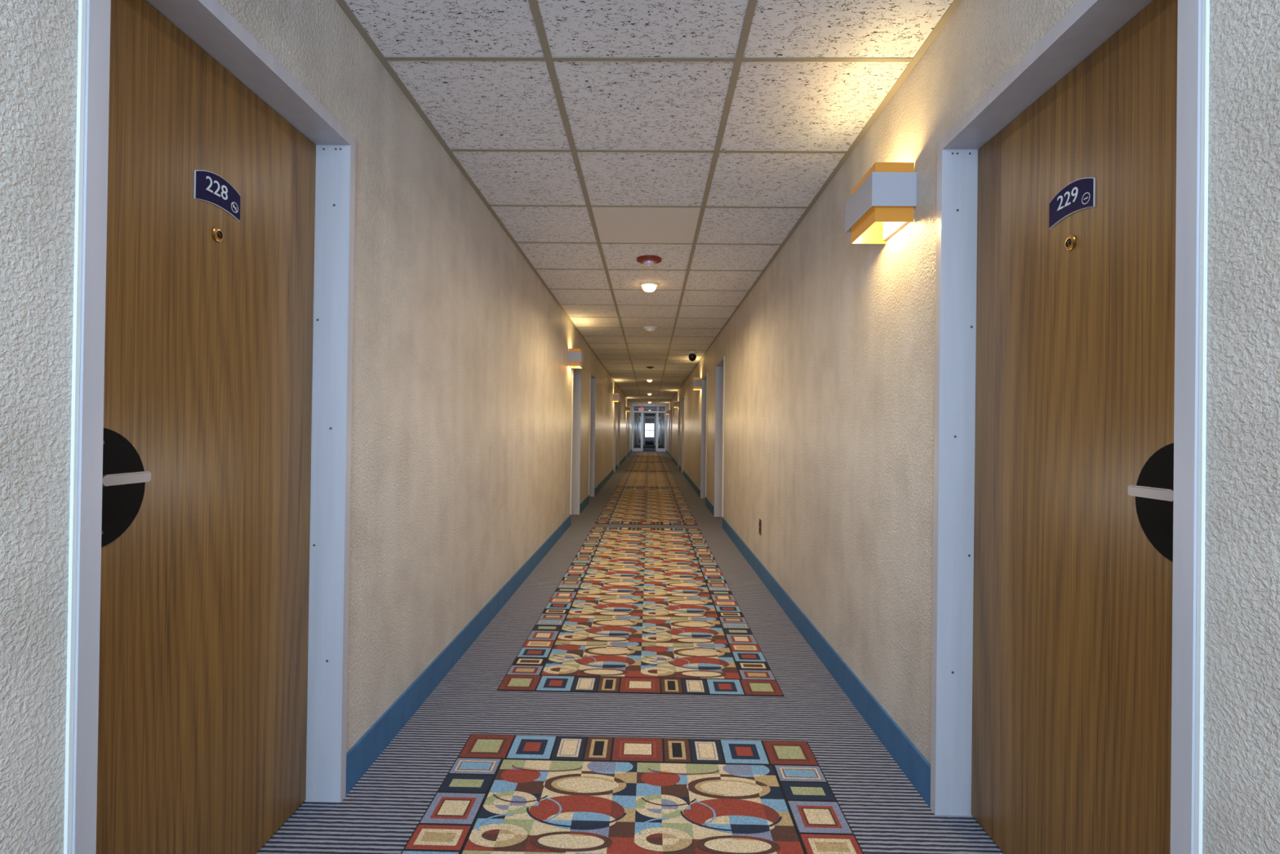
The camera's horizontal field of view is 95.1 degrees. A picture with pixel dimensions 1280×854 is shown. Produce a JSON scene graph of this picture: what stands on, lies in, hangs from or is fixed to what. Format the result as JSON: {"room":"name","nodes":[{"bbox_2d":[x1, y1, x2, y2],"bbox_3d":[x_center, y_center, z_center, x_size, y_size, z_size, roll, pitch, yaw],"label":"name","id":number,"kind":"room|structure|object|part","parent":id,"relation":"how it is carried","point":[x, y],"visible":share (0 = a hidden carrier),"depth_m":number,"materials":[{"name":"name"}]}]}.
{"room":"hotel corridor","nodes":[
{"label":"hotel corridor","id":0,"kind":"room"},
{"bbox_2d":[0,0,640,853],"bbox_3d":[-0.487,0.074,29.812,0.160,2.336,64.400,1,0,1],"label":"wall","id":1,"kind":"structure","parent":0,"point":[462,380],"depth_m":1.93,"materials":[{"name":"paint"}]},
{"bbox_2d":[63,0,355,853],"bbox_3d":[-0.958,0.116,1.337,0.168,1.972,0.842,1,0,1],"label":"door","id":2,"kind":"structure","parent":1,"relation":"in","point":[206,691],"depth_m":1.30,"materials":[{"name":"brown wood"}]},
{"bbox_3d":[-0.980,0.110,1.060,0.004,0.222,0.191,1,0,1],"label":"lock plate","id":3,"kind":"part","parent":2,"relation":"part of","materials":[{"name":"black metal"}]},
{"bbox_3d":[-0.929,0.093,1.052,0.012,0.020,0.109,1,0,1],"label":"handle","id":4,"kind":"part","parent":2,"relation":"part of","materials":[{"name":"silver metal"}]},
{"bbox_2d":[346,440,640,795],"bbox_3d":[-0.416,1.184,29.806,0.010,0.118,64.400,1,0,1],"label":"baseboard","id":5,"kind":"structure","parent":1,"relation":"attached to","point":[359,758],"depth_m":2.45,"materials":[{"name":"blue rubber"}]},
{"bbox_2d":[568,348,583,368],"bbox_3d":[-0.714,-0.766,6.547,0.143,0.194,0.260,1,0,1],"label":"wall sconce","id":6,"kind":"object","parent":1,"relation":"attached to","point":[575,357],"visible":1,"depth_m":6.43,"materials":[{"name":"grey paint"}]},
{"bbox_2d":[570,368,582,514],"bbox_3d":[-0.861,0.145,7.192,0.168,1.972,0.842,1,0,1],"label":"door","id":7,"kind":"structure","parent":1,"relation":"in","point":[576,372],"depth_m":7.58,"materials":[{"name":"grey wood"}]},
{"bbox_2d":[588,371,595,496],"bbox_3d":[-0.827,0.155,9.212,0.168,1.972,0.842,1,0,1],"label":"door","id":8,"kind":"structure","parent":1,"relation":"in","point":[593,378],"depth_m":9.60,"materials":[{"name":"metal"}]},
{"bbox_2d":[613,401,616,471],"bbox_3d":[-0.730,0.183,15.041,0.168,1.972,0.842,1,0,1],"label":"door","id":9,"kind":"structure","parent":1,"relation":"in","point":[615,402],"depth_m":15.43,"materials":[{"name":"wood"}]},
{"bbox_2d":[613,393,619,401],"bbox_3d":[-0.583,-0.727,14.396,0.143,0.194,0.260,1,0,1],"label":"wall sconce","id":10,"kind":"object","parent":1,"relation":"attached to","point":[615,396],"visible":0.98,"depth_m":14.27,"materials":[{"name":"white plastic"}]},
{"bbox_2d":[617,400,620,466],"bbox_3d":[-0.696,0.193,17.061,0.168,1.972,0.842,1,0,1],"label":"door","id":11,"kind":"structure","parent":1,"relation":"in","point":[619,402],"depth_m":17.45,"materials":[{"name":"metal"}]},
{"bbox_2d":[626,411,627,457],"bbox_3d":[-0.599,0.222,22.890,0.168,1.972,0.842,1,0,1],"label":"door","id":12,"kind":"structure","parent":1,"relation":"in","point":[626,411],"depth_m":23.28,"materials":[{"name":"wood"}]},
{"bbox_2d":[627,411,629,455],"bbox_3d":[-0.565,0.232,24.909,0.168,1.972,0.842,1,0,1],"label":"door","id":13,"kind":"structure","parent":1,"relation":"in","point":[628,411],"depth_m":25.30,"materials":[{"name":"metal"}]},
{"bbox_2d":[255,440,1004,853],"bbox_3d":[0.456,1.304,29.791,2.078,0.100,64.400,1,0,1],"label":"floor","id":14,"kind":"structure","parent":0,"point":[885,812],"depth_m":2.20,"materials":[{"name":"grey carpet"}]},
{"bbox_2d":[400,733,863,853],"bbox_3d":[-0.041,1.105,0.048,1.206,0.005,4.105,1,0,1],"label":"rug","id":15,"kind":"object","parent":14,"relation":"on","point":[501,793],"visible":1,"depth_m":1.74,"materials":[{"name":"multicoloured carpet"}]},
{"bbox_2d":[497,527,784,696],"bbox_3d":[0.034,1.127,4.526,1.206,0.005,4.137,1,0,1],"label":"rug","id":16,"kind":"object","parent":14,"relation":"on","point":[636,610],"visible":1,"depth_m":3.24,"materials":[{"name":"multicoloured carpet"}]},
{"bbox_2d":[595,488,697,524],"bbox_3d":[0.108,1.149,8.922,1.206,0.005,4.137,1,0,1],"label":"rug","id":17,"kind":"object","parent":14,"relation":"on","point":[624,505],"visible":1,"depth_m":8.21,"materials":[{"name":"multicoloured carpet"}]},
{"bbox_2d":[616,471,679,488],"bbox_3d":[0.181,1.171,13.342,1.206,0.005,4.137,1,0,1],"label":"rug","id":18,"kind":"object","parent":14,"relation":"on","point":[629,479],"visible":1,"depth_m":12.81,"materials":[{"name":"multicoloured carpet"}]},
{"bbox_2d":[626,462,671,471],"bbox_3d":[0.255,1.192,17.761,1.206,0.005,4.137,1,0,1],"label":"rug","id":19,"kind":"object","parent":14,"relation":"on","point":[633,466],"visible":1,"depth_m":17.32,"materials":[{"name":"multicoloured carpet"}]},
{"bbox_2d":[631,456,666,462],"bbox_3d":[0.329,1.214,22.180,1.206,0.005,4.137,1,0,1],"label":"rug","id":20,"kind":"object","parent":14,"relation":"on","point":[636,459],"visible":1,"depth_m":21.95,"materials":[{"name":"multicoloured carpet"}]},
{"bbox_2d":[634,452,662,456],"bbox_3d":[0.403,1.236,26.600,1.206,0.005,4.137,1,0,1],"label":"rug","id":21,"kind":"object","parent":14,"relation":"on","point":[637,454],"visible":1,"depth_m":26.36,"materials":[{"name":"multicoloured carpet"}]},
{"bbox_2d":[631,406,666,451],"bbox_3d":[0.486,0.103,30.636,1.756,2.311,0.880,1,0,1],"label":"glass wall","id":22,"kind":"structure","parent":14,"relation":"on","point":[657,411],"depth_m":30.20,"materials":[{"name":"white"}]},
{"bbox_3d":[0.146,0.260,30.683,0.050,1.970,0.795,1,0,1],"label":"open door","id":23,"kind":"part","parent":22,"relation":"part of","materials":[{"name":"white metal"}]},
{"bbox_3d":[0.856,0.269,30.672,0.050,1.970,0.795,1,0,1],"label":"open door","id":24,"kind":"part","parent":22,"relation":"part of","materials":[{"name":"white metal"}]},
{"bbox_2d":[637,413,661,444],"bbox_3d":[0.700,0.166,43.434,1.756,2.311,0.880,1,0,1],"label":"glass wall","id":25,"kind":"structure","parent":14,"relation":"on","point":[644,416],"depth_m":43.00,"materials":[{"name":"white"}]},
{"bbox_3d":[1.069,0.332,43.470,0.050,1.970,0.795,1,0,1],"label":"open door","id":26,"kind":"part","parent":25,"relation":"part of","materials":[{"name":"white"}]},
{"bbox_2d":[335,0,962,418],"bbox_3d":[0.488,-1.109,29.802,2.078,0.104,64.400,1,0,1],"label":"ceiling","id":27,"kind":"structure","parent":0,"point":[698,136],"depth_m":2.31,"materials":[{"name":"tile"}]},
{"bbox_2d":[638,405,644,411],"bbox_3d":[0.068,-0.938,29.927,0.280,0.256,0.042,1,0,1],"label":"exit sign","id":28,"kind":"object","parent":27,"relation":"hanging from","point":[641,409],"visible":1,"depth_m":29.91,"materials":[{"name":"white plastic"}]},
{"bbox_2d":[636,254,661,265],"bbox_3d":[0.065,-1.166,4.135,0.176,0.044,0.176,1,0,1],"label":"fire alarm","id":29,"kind":"object","parent":27,"relation":"attached to","point":[648,260],"visible":1,"depth_m":4.09,"materials":[{"name":"red plastic"}]},
{"bbox_2d":[640,281,657,292],"bbox_3d":[0.076,-1.153,4.855,0.150,0.062,0.150,1,0,1],"label":"ceiling lamp","id":30,"kind":"object","parent":27,"relation":"attached to","point":[648,286],"visible":1,"depth_m":4.81,"materials":[{"name":"white glass"}]},
{"bbox_3d":[0.076,-1.147,4.855,0.120,0.050,0.120,1,0,1],"label":"lamp glass","id":31,"kind":"part","parent":30,"relation":"part of","materials":[{"name":"beige glass"}]},
{"bbox_2d":[643,326,657,331],"bbox_3d":[0.121,-1.154,6.905,0.160,0.040,0.160,1,0,1],"label":"smoke detector","id":32,"kind":"object","parent":27,"relation":"attached to","point":[647,328],"visible":1,"depth_m":6.86,"materials":[{"name":"white plastic"}]},
{"bbox_2d":[688,351,696,361],"bbox_3d":[0.805,-1.083,8.993,0.124,0.145,0.124,1,0,1],"label":"security camera","id":33,"kind":"object","parent":27,"relation":"attached to","point":[692,356],"visible":1,"depth_m":8.95,"materials":[{"name":"black plastic"}]},
{"bbox_2d":[645,417,656,422],"bbox_3d":[1.010,0.255,61.991,1.758,2.316,0.100,1,0,1],"label":"wall","id":34,"kind":"structure","parent":0,"point":[647,420],"depth_m":61.94,"materials":[{"name":"paint"}]},
{"bbox_2d":[644,422,653,439],"bbox_3d":[1.032,0.489,61.965,1.100,1.850,0.050,1,0,1],"label":"window","id":35,"kind":"structure","parent":34,"relation":"in","point":[649,427],"depth_m":61.97,"materials":[{"name":"white glass"}]},
{"bbox_2d":[657,0,1279,853],"bbox_3d":[1.431,0.099,29.780,0.160,2.336,64.400,1,0,1],"label":"wall","id":36,"kind":"structure","parent":0,"point":[829,380],"depth_m":1.85,"materials":[{"name":"paint"}]},
{"bbox_2d":[668,409,670,455],"bbox_3d":[1.341,0.257,24.875,0.168,1.972,0.838,1,0,1],"label":"door","id":37,"kind":"structure","parent":36,"relation":"in","point":[669,410],"depth_m":25.27,"materials":[{"name":"metal"}]},
{"bbox_2d":[671,407,672,456],"bbox_3d":[1.307,0.247,22.856,0.168,1.972,0.838,1,0,1],"label":"door","id":38,"kind":"structure","parent":36,"relation":"in","point":[672,407],"depth_m":23.25,"materials":[{"name":"metal"}]},
{"bbox_3d":[1.307,0.247,22.859,0.168,1.972,0.830,1,0,1],"label":"frame","id":39,"kind":"part","parent":38,"relation":"part of","materials":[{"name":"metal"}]},
{"bbox_2d":[673,400,678,407],"bbox_3d":[1.088,-0.689,17.723,0.143,0.194,0.260,1,0,1],"label":"wall sconce","id":40,"kind":"object","parent":36,"relation":"attached to","point":[675,402],"visible":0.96,"depth_m":17.59,"materials":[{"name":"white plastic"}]},
{"bbox_2d":[677,400,679,467],"bbox_3d":[1.210,0.218,17.027,0.168,1.972,0.838,1,0,1],"label":"door","id":41,"kind":"structure","parent":36,"relation":"in","point":[678,438],"depth_m":17.42,"materials":[{"name":"metal"}]},
{"bbox_2d":[681,395,684,472],"bbox_3d":[1.176,0.208,15.007,0.168,1.972,0.838,1,0,1],"label":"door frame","id":42,"kind":"structure","parent":36,"relation":"in","point":[682,409],"depth_m":15.40,"materials":[{"name":"metal"}]},
{"bbox_2d":[692,377,702,390],"bbox_3d":[0.957,-0.728,9.874,0.143,0.194,0.260,1,0,1],"label":"wall sconce","id":43,"kind":"object","parent":36,"relation":"attached to","point":[697,381],"visible":1,"depth_m":9.75,"materials":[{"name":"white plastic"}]},
{"bbox_2d":[700,373,707,498],"bbox_3d":[1.079,0.179,9.178,0.168,1.972,0.838,1,0,1],"label":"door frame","id":44,"kind":"structure","parent":36,"relation":"in","point":[704,379],"depth_m":9.57,"materials":[{"name":"metal"}]},
{"bbox_2d":[713,355,724,516],"bbox_3d":[1.045,0.169,7.158,0.168,1.972,0.838,1,0,1],"label":"door","id":45,"kind":"structure","parent":36,"relation":"in","point":[720,365],"depth_m":7.55,"materials":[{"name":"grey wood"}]},
{"bbox_2d":[759,518,761,534],"bbox_3d":[0.914,0.761,4.462,0.008,0.116,0.072,1,0,1],"label":"wall outlet","id":46,"kind":"object","parent":36,"relation":"attached to","point":[760,520],"visible":1,"depth_m":4.44,"materials":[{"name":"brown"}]},
{"bbox_2d":[657,440,930,807],"bbox_3d":[1.331,1.207,29.776,0.010,0.118,64.400,1,0,1],"label":"baseboard","id":47,"kind":"structure","parent":36,"relation":"attached to","point":[912,762],"depth_m":2.42,"materials":[{"name":"blue rubber"}]},
{"bbox_2d":[844,162,916,244],"bbox_3d":[0.826,-0.767,2.025,0.143,0.194,0.260,1,0,1],"label":"wall sconce","id":48,"kind":"object","parent":36,"relation":"attached to","point":[883,201],"visible":1,"depth_m":1.91,"materials":[{"name":"grey paint"}]},
{"bbox_3d":[0.891,-0.761,2.024,0.012,0.160,0.220,1,0,1],"label":"plate","id":49,"kind":"part","parent":48,"relation":"part of","materials":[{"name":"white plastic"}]},
{"bbox_2d":[929,0,1209,853],"bbox_3d":[0.947,0.141,1.315,0.168,1.972,0.838,1,0,1],"label":"door","id":50,"kind":"structure","parent":36,"relation":"in","point":[1069,500],"depth_m":1.29,"materials":[{"name":"brown wood"}]},
{"bbox_3d":[0.909,0.117,1.033,0.012,0.020,0.109,1,0,1],"label":"handle","id":51,"kind":"part","parent":50,"relation":"part of","materials":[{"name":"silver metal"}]},
{"bbox_3d":[0.960,0.136,1.039,0.004,0.222,0.191,1,0,1],"label":"lock plate","id":52,"kind":"part","parent":50,"relation":"part of","materials":[{"name":"black metal"}]}
]}

